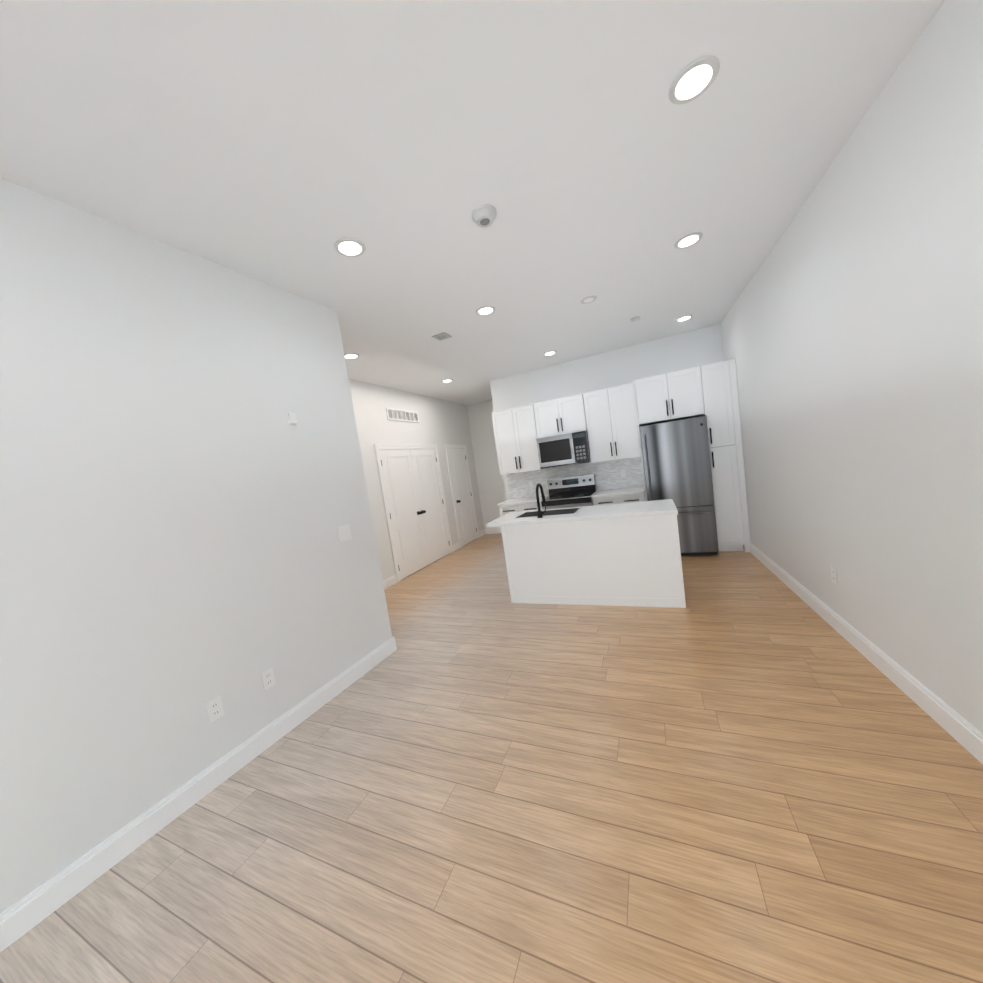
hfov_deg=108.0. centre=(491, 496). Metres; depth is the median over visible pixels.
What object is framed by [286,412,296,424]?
sensor
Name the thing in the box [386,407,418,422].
air vent
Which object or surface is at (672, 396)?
upper cabinet
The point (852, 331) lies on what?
wall
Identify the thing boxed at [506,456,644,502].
backsplash
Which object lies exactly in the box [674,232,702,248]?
recessed light
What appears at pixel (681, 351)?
wall
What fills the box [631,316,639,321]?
ceiling vent
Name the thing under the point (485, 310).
recessed light
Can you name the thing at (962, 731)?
baseboard
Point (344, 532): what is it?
light switch
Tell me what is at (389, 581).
baseboard
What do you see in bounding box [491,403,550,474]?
upper cabinet
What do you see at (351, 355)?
recessed light
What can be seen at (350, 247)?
recessed light
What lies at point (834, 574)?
outlet
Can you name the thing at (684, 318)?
recessed light
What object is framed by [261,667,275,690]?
outlet
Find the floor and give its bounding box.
[0,533,982,982]
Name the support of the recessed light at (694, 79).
in the ceiling
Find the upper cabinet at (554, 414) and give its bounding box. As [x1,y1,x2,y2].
[539,395,578,430]
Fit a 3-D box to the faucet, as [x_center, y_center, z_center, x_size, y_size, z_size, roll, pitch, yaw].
[0.566,0.028,3.899,0.116,0.359,0.281,-6,5,24]
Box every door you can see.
[374,444,452,581]
[445,445,478,546]
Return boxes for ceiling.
[0,0,944,404]
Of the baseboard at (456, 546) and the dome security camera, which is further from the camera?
the baseboard at (456, 546)
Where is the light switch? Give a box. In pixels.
[337,524,351,541]
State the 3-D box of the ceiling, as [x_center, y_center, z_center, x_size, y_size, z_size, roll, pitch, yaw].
[-0.303,-1.701,2.330,5.485,0.100,10.790,-6,5,24]
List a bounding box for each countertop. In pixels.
[487,499,677,526]
[497,495,548,506]
[592,487,642,498]
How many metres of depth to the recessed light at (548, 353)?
5.03 m
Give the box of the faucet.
[536,483,545,517]
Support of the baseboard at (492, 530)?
attached to the wall at (491, 488)
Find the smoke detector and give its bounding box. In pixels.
[580,295,596,303]
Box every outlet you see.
[205,695,224,722]
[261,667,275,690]
[831,566,837,584]
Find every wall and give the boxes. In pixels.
[0,177,391,913]
[349,379,483,580]
[466,399,505,528]
[490,324,723,500]
[721,0,982,732]
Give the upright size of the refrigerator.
1.789 m
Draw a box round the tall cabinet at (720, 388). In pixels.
[699,359,749,551]
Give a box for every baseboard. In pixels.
[0,636,396,952]
[383,575,396,589]
[452,542,460,551]
[479,529,484,536]
[485,528,501,533]
[749,543,982,763]
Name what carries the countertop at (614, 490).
on the base cabinet at (611, 499)
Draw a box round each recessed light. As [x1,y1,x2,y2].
[334,238,365,256]
[344,353,359,358]
[441,379,452,382]
[476,306,494,314]
[543,351,556,355]
[668,55,719,104]
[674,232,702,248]
[675,315,692,321]
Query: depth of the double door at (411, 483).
5.95 m
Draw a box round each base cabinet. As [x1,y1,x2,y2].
[499,503,541,516]
[593,487,646,504]
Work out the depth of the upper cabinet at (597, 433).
5.20 m
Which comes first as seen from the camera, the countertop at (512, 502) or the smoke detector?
the smoke detector
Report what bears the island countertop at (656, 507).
on the kitchen island
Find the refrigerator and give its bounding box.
[640,415,718,555]
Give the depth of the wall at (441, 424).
5.84 m
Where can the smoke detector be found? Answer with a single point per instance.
(587, 299)
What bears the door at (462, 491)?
in the wall at (441, 424)
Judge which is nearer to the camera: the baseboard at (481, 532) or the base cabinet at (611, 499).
the base cabinet at (611, 499)
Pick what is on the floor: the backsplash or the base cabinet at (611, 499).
the base cabinet at (611, 499)
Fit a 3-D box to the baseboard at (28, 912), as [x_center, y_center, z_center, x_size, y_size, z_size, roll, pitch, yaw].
[-2.115,1.712,0.748,0.016,0.125,5.648,-6,5,27]
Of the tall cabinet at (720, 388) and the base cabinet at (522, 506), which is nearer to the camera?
the tall cabinet at (720, 388)
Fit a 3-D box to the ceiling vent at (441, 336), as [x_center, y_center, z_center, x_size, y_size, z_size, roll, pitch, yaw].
[-0.538,-1.738,3.883,0.160,0.009,0.160,-6,5,24]
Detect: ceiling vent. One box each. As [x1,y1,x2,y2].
[432,332,451,340]
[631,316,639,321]
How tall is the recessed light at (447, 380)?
0.008 m
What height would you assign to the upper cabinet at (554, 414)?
0.557 m
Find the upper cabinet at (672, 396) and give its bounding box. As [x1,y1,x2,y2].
[635,366,706,426]
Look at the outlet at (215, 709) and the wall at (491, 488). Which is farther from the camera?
the wall at (491, 488)
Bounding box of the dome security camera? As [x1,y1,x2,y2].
[471,204,496,227]
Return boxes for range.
[541,474,595,509]
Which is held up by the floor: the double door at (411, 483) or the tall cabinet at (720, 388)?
the tall cabinet at (720, 388)
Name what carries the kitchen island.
on the floor
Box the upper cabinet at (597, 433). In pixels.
[575,380,642,462]
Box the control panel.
[571,427,590,462]
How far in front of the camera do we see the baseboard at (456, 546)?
7.09 m
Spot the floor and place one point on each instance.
(744, 767)
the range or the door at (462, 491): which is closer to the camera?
the range
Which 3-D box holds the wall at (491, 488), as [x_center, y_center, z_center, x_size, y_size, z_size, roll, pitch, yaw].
[0.239,-0.675,8.052,1.510,3.000,0.120,-6,5,24]
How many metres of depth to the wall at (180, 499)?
1.82 m
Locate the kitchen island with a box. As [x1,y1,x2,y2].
[501,515,685,607]

